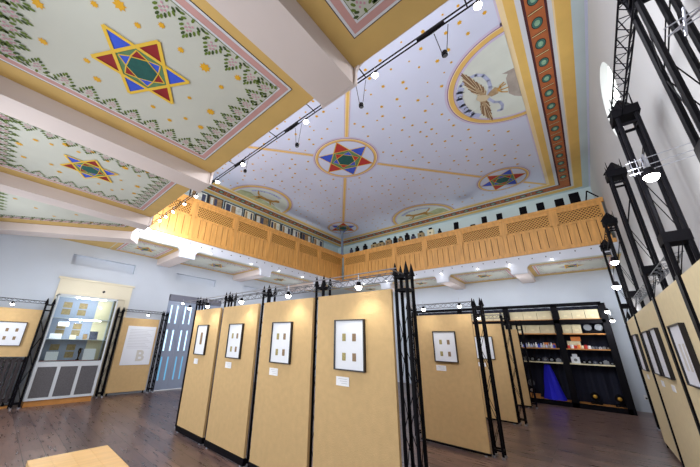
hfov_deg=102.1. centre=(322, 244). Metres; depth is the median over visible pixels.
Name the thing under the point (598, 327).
plates
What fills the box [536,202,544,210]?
stand
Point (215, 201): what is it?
print
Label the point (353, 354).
print
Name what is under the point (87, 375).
grille
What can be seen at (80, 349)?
figurine
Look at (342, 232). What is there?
column
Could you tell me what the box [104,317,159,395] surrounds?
screen
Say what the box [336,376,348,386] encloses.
card
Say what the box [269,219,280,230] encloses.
books
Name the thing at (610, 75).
window
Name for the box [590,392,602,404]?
projector
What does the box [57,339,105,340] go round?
shelf
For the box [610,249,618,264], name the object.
spotlight
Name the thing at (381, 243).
jar
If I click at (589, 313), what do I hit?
box
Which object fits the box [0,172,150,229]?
beam
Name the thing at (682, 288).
divider
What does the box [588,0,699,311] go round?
wall
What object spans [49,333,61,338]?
display card
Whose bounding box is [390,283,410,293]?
beam
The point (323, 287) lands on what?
truss tower
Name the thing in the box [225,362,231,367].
card
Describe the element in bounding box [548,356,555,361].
vintage camera
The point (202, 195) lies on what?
print
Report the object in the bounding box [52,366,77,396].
grille
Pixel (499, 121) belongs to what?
ceiling
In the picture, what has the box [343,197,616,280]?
wooden railing
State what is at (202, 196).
picture
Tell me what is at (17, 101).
beam
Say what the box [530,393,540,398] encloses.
wooden box
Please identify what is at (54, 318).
shelf
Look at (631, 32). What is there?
truss
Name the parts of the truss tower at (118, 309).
post, post, post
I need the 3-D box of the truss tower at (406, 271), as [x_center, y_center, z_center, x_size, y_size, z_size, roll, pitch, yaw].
[0.796,1.282,2.543,0.184,2.300,0.184,-15,-25,40]
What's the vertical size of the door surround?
2.930 m
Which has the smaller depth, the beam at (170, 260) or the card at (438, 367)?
the card at (438, 367)
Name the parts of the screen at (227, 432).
rail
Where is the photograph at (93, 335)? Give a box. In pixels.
[88,331,97,339]
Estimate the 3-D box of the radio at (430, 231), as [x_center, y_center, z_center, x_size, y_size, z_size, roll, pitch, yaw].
[4.288,-0.482,11.193,0.240,0.370,0.160,-15,-25,40]
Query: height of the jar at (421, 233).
0.330 m
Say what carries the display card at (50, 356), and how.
on the display cabinet
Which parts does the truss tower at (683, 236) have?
post, post, post, post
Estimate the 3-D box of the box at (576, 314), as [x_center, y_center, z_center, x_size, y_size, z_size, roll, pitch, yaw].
[7.703,2.124,8.489,0.294,0.260,0.383,-15,-25,40]
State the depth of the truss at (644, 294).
4.44 m
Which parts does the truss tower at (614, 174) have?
post, post, post, post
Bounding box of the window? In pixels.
[608,66,623,126]
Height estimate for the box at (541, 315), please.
0.260 m
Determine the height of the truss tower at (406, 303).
2.300 m
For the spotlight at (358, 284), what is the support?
attached to the rail at (395, 267)
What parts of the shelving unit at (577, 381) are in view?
shelf, shelf, shelf, shelf, shelf, shelf, shelf, shelf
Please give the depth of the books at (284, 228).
11.86 m
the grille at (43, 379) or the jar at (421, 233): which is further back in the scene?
the jar at (421, 233)
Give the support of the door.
in the wall at (31, 267)
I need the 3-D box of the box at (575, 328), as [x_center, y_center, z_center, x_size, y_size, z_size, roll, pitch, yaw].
[7.601,2.540,8.429,0.214,0.250,0.383,-15,-25,40]
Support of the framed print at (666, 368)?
attached to the screen at (684, 427)
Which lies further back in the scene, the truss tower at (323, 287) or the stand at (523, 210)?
the stand at (523, 210)
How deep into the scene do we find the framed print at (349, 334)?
2.90 m
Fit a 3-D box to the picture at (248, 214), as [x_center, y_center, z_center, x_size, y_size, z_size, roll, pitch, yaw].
[-2.783,-1.047,10.567,0.022,0.404,0.390,-15,-25,40]
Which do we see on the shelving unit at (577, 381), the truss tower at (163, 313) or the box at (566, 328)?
the box at (566, 328)
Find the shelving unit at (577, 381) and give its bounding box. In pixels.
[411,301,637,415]
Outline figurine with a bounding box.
[75,348,81,359]
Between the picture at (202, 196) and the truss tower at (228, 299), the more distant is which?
the picture at (202, 196)
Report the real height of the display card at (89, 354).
0.270 m
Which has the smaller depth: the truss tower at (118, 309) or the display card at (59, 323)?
the display card at (59, 323)
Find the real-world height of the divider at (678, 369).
2.060 m
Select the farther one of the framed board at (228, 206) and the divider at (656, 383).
the framed board at (228, 206)
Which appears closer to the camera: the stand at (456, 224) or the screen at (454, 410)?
the screen at (454, 410)
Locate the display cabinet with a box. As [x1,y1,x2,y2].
[21,293,117,407]
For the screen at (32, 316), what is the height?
2.030 m
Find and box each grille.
[27,367,56,398]
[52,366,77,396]
[73,365,97,394]
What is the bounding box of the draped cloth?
[544,364,566,400]
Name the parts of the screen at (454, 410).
rail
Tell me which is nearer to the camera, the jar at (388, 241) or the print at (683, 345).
the print at (683, 345)
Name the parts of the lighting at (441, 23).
hanging spot, hanging spot, spotlight, hanging spot, spotlight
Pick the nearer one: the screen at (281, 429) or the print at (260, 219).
the screen at (281, 429)
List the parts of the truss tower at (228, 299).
post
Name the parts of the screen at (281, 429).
rail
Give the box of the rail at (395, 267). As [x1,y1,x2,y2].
[186,267,404,303]
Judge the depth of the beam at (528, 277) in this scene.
9.30 m
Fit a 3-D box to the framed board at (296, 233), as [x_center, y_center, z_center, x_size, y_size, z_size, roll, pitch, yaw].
[-1.183,0.296,12.007,0.050,1.960,0.500,-15,-25,40]
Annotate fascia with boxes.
[132,0,448,231]
[133,228,341,287]
[342,242,620,288]
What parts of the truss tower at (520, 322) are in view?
post, post, post, post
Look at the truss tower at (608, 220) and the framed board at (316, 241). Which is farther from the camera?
the framed board at (316, 241)
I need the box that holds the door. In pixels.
[153,301,219,389]
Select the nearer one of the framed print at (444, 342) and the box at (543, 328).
the framed print at (444, 342)
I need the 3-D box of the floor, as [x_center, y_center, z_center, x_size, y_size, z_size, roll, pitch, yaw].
[0.318,3.798,6.121,11.250,0.120,13.650,-15,-25,40]
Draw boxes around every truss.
[0,297,45,303]
[126,309,161,313]
[202,298,227,305]
[231,292,266,301]
[271,284,319,296]
[326,272,398,289]
[392,277,416,307]
[417,301,471,309]
[471,314,502,318]
[603,226,611,249]
[611,0,637,114]
[632,279,657,303]
[648,251,683,284]
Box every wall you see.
[0,190,337,404]
[338,186,651,412]
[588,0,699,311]
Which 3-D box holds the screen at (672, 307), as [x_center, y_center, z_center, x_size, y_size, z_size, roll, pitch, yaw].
[3.115,1.375,2.224,0.050,2.050,1.140,-15,-25,40]
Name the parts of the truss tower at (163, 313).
post, post, post, post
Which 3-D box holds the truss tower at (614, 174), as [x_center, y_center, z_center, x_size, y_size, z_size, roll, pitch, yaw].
[4.261,0.743,3.532,0.257,4.170,0.257,-15,-25,40]
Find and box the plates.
[583,324,602,332]
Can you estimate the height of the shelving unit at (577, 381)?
2.840 m
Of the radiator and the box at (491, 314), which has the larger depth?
the box at (491, 314)
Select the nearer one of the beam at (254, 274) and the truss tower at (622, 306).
the truss tower at (622, 306)
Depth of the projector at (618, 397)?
7.43 m
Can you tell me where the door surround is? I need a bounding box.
[19,276,134,402]
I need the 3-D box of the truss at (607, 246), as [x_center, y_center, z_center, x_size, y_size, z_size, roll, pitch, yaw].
[6.446,-0.124,6.368,0.102,0.102,1.795,-15,-25,40]
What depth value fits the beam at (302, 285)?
12.44 m
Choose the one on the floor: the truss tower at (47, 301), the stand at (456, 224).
the truss tower at (47, 301)
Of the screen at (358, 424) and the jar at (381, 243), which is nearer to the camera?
the screen at (358, 424)
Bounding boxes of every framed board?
[189,189,208,202]
[207,194,223,207]
[223,201,242,215]
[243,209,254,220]
[254,213,268,225]
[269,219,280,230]
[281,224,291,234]
[291,228,300,238]
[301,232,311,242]
[312,237,322,246]
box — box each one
[485,313,493,320]
[492,313,503,320]
[509,312,523,319]
[511,325,525,332]
[522,311,537,319]
[525,325,540,332]
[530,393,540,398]
[536,311,552,319]
[539,325,555,332]
[558,310,572,318]
[561,325,572,332]
[567,337,580,348]
[571,310,585,318]
[571,324,581,332]
[584,309,599,317]
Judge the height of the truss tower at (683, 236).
4.170 m
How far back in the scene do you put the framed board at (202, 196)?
9.29 m
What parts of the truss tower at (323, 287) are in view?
post, post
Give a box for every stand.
[454,222,458,229]
[481,216,486,222]
[496,213,502,219]
[519,206,526,214]
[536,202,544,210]
[554,198,564,206]
[568,192,580,203]
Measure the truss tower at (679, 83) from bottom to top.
4.462 m
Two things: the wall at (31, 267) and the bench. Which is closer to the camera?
the bench
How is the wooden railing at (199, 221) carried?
on the fascia at (188, 249)
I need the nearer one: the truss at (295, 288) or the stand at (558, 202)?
the truss at (295, 288)
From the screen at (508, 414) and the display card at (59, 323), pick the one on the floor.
the screen at (508, 414)
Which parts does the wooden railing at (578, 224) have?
lattice frame, board panel, post, lattice frame, board panel, post, lattice frame, board panel, post, lattice frame, board panel, post, handrail, rail, lattice frame, board panel, post, lattice frame, board panel, post, lattice frame, board panel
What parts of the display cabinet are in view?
glass, panel, glazing frame, glass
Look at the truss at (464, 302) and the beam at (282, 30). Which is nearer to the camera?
the beam at (282, 30)
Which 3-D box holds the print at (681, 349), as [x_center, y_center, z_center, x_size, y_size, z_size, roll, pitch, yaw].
[3.132,0.980,2.443,0.002,0.220,0.070,-15,-25,40]
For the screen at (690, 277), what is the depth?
1.93 m
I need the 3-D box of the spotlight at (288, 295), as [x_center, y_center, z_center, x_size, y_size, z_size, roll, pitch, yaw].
[-0.428,0.587,3.520,0.066,0.174,0.066,-15,-25,40]
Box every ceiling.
[0,0,620,294]
[203,0,589,247]
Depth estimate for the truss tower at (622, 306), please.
6.53 m
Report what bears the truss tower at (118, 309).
on the floor
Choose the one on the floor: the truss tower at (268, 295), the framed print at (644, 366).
the truss tower at (268, 295)
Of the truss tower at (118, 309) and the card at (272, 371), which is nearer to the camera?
the card at (272, 371)
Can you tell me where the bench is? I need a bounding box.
[26,445,128,466]
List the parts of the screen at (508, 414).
rail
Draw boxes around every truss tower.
[8,298,55,409]
[94,307,124,397]
[145,311,168,392]
[174,298,206,428]
[205,292,236,438]
[245,285,276,466]
[309,276,331,466]
[392,261,427,466]
[406,303,421,437]
[471,298,507,460]
[499,312,527,425]
[515,320,538,408]
[599,240,660,430]
[601,212,644,313]
[603,160,667,300]
[607,93,699,280]
[619,0,699,162]
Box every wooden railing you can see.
[150,194,342,280]
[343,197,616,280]
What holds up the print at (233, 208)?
attached to the framed board at (228, 206)
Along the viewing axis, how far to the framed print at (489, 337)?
6.54 m
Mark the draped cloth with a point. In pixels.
(553, 391)
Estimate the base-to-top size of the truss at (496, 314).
0.092 m
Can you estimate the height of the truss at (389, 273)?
0.092 m
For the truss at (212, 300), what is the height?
0.092 m
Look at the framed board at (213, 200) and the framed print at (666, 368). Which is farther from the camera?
the framed board at (213, 200)
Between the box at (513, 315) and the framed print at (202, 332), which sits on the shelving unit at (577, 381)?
the box at (513, 315)
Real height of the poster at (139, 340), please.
1.050 m
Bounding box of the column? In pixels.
[341,231,343,254]
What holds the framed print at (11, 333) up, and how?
attached to the screen at (32, 316)
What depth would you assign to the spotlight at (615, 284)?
4.88 m
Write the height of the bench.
0.450 m
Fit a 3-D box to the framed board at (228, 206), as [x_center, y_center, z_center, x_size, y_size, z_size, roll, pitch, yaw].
[-3.236,-0.513,9.865,0.050,1.960,0.750,-15,-25,40]
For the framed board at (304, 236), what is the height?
1.960 m
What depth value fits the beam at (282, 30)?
2.21 m
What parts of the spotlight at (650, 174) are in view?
stem, lamp wire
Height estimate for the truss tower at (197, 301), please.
2.300 m
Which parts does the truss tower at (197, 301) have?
post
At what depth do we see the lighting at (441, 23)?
2.77 m
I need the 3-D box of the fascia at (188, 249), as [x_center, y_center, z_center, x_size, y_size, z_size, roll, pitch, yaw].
[-2.010,0.876,10.067,0.102,0.540,8.600,-15,-25,40]
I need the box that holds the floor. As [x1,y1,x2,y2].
[0,376,682,466]
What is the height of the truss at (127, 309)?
0.070 m
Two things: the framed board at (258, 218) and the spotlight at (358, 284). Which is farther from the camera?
the framed board at (258, 218)
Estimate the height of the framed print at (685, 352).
0.500 m
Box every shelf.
[53,317,109,320]
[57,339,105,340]
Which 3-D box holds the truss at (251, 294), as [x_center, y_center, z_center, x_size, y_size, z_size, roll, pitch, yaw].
[-1.220,0.869,4.632,0.965,0.092,0.092,-15,-25,40]
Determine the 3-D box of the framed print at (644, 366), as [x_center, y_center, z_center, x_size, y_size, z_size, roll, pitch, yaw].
[5.306,1.807,4.713,0.035,0.560,0.620,-15,-25,40]
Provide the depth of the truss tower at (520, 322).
7.96 m
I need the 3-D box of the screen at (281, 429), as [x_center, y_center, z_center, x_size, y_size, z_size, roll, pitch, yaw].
[-0.498,1.707,3.448,1.000,2.020,0.062,-15,-25,40]
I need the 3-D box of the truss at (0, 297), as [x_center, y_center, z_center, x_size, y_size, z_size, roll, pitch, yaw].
[-6.920,1.218,6.223,0.070,0.070,1.273,-15,-25,40]
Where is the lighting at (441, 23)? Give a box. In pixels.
[151,0,481,224]
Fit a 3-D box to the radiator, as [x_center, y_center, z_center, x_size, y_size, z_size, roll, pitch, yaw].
[-7.129,2.850,5.727,0.150,0.980,1.360,-15,-25,40]
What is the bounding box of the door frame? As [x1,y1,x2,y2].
[150,294,221,390]
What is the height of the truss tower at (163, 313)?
2.300 m
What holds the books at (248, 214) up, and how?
on the deck
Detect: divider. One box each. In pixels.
[633,314,684,466]
[651,297,699,434]
[675,274,699,340]
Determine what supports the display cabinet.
on the floor
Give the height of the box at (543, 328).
0.250 m
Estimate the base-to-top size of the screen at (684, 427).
2.050 m
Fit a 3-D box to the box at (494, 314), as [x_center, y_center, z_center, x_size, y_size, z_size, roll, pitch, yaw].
[6.154,2.540,9.816,0.316,0.260,0.383,-15,-25,40]
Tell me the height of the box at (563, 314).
0.260 m
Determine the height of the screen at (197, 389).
2.020 m
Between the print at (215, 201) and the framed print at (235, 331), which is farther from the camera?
the print at (215, 201)
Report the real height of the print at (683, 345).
0.220 m
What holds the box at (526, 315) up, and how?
on the shelving unit at (577, 381)
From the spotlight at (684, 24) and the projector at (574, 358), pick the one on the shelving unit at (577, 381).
the projector at (574, 358)
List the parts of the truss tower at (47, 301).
post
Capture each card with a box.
[44,352,58,360]
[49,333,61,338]
[58,322,68,325]
[82,349,95,359]
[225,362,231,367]
[269,368,277,375]
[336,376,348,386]
[436,365,445,370]
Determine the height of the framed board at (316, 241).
1.960 m
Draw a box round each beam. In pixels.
[0,75,210,191]
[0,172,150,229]
[0,221,138,243]
[157,250,189,267]
[206,0,353,105]
[233,269,264,281]
[286,282,314,291]
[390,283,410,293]
[441,277,464,289]
[514,268,535,283]
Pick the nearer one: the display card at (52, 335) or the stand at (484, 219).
the display card at (52, 335)
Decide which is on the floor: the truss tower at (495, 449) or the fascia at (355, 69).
the truss tower at (495, 449)
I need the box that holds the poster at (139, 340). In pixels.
[119,326,156,364]
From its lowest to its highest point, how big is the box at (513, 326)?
0.250 m
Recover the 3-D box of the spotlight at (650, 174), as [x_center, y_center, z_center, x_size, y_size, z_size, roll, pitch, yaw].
[2.984,-0.707,2.433,0.481,0.278,0.106,-15,-25,40]
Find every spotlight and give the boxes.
[286,286,290,297]
[355,274,361,289]
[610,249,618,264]
[612,273,620,289]
[625,142,695,181]
[663,6,699,36]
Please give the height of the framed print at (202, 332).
0.500 m
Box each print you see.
[0,321,27,345]
[192,190,205,201]
[193,325,209,354]
[210,197,220,207]
[225,323,244,358]
[226,204,240,214]
[256,216,266,225]
[269,322,292,364]
[333,319,365,372]
[342,353,345,360]
[352,353,355,361]
[432,331,458,362]
[474,336,495,359]
[631,334,649,371]
[641,331,662,375]
[648,328,675,379]
[666,323,699,388]
[678,344,689,370]
[682,344,693,371]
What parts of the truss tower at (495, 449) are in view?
post, post, post, post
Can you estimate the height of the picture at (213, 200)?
0.404 m
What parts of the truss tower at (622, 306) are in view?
post, post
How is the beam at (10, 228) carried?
attached to the ceiling at (176, 77)
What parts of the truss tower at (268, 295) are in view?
post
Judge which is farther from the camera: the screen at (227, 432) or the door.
the door
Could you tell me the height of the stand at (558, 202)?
1.840 m
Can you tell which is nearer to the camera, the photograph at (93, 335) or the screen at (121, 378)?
the photograph at (93, 335)
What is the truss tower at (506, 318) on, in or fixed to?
on the floor
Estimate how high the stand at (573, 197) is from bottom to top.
1.920 m
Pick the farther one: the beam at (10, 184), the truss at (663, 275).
the beam at (10, 184)
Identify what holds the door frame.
attached to the wall at (31, 267)
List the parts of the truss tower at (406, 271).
post, post, post, post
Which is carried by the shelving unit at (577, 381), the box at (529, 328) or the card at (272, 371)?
the box at (529, 328)
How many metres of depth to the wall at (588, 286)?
9.91 m
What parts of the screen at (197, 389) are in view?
rail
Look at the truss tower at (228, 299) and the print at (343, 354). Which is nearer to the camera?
the print at (343, 354)
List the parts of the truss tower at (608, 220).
post, post, post, post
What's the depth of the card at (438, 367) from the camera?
4.80 m
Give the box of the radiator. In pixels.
[0,358,23,408]
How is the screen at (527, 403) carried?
on the floor
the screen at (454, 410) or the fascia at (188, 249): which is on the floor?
the screen at (454, 410)
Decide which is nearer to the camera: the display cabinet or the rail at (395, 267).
the rail at (395, 267)
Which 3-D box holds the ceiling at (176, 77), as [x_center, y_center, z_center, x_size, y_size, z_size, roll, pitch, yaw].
[0.433,0.016,7.441,10.950,0.144,13.350,-15,-25,40]
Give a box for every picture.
[191,190,206,201]
[209,196,221,207]
[244,210,253,219]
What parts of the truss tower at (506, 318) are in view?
post, post, post, post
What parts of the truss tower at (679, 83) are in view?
post, post, post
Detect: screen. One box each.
[0,307,42,408]
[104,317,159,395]
[175,308,222,444]
[204,304,260,466]
[248,298,314,466]
[313,289,401,466]
[413,314,491,456]
[473,324,518,424]
[505,329,531,407]
[627,316,680,461]
[635,301,699,466]
[655,280,699,422]
[681,259,699,321]
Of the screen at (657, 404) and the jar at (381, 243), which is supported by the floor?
the screen at (657, 404)
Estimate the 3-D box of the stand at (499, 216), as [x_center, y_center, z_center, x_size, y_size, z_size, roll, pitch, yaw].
[6.190,-0.228,9.646,0.240,1.820,0.240,-15,-25,40]
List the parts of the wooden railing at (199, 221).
board panel, lattice frame, post, board panel, lattice frame, post, rail, board panel, lattice frame, handrail, post, board panel, lattice frame, post, board panel, lattice frame, post, board panel, lattice frame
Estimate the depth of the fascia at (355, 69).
2.67 m
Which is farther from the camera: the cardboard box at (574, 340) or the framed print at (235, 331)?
the cardboard box at (574, 340)
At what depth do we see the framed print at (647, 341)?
3.77 m
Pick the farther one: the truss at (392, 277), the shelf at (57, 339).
the shelf at (57, 339)
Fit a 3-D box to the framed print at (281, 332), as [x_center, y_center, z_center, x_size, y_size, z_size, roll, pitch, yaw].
[-0.535,1.251,3.603,0.385,0.500,0.035,-15,-25,40]
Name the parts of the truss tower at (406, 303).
post, post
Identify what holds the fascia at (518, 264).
attached to the ceiling at (176, 77)
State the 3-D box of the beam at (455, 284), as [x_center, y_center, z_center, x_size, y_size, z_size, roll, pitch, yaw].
[4.959,1.483,10.796,0.380,0.197,1.860,-15,-25,40]
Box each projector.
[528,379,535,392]
[571,354,580,362]
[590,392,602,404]
[615,394,626,407]

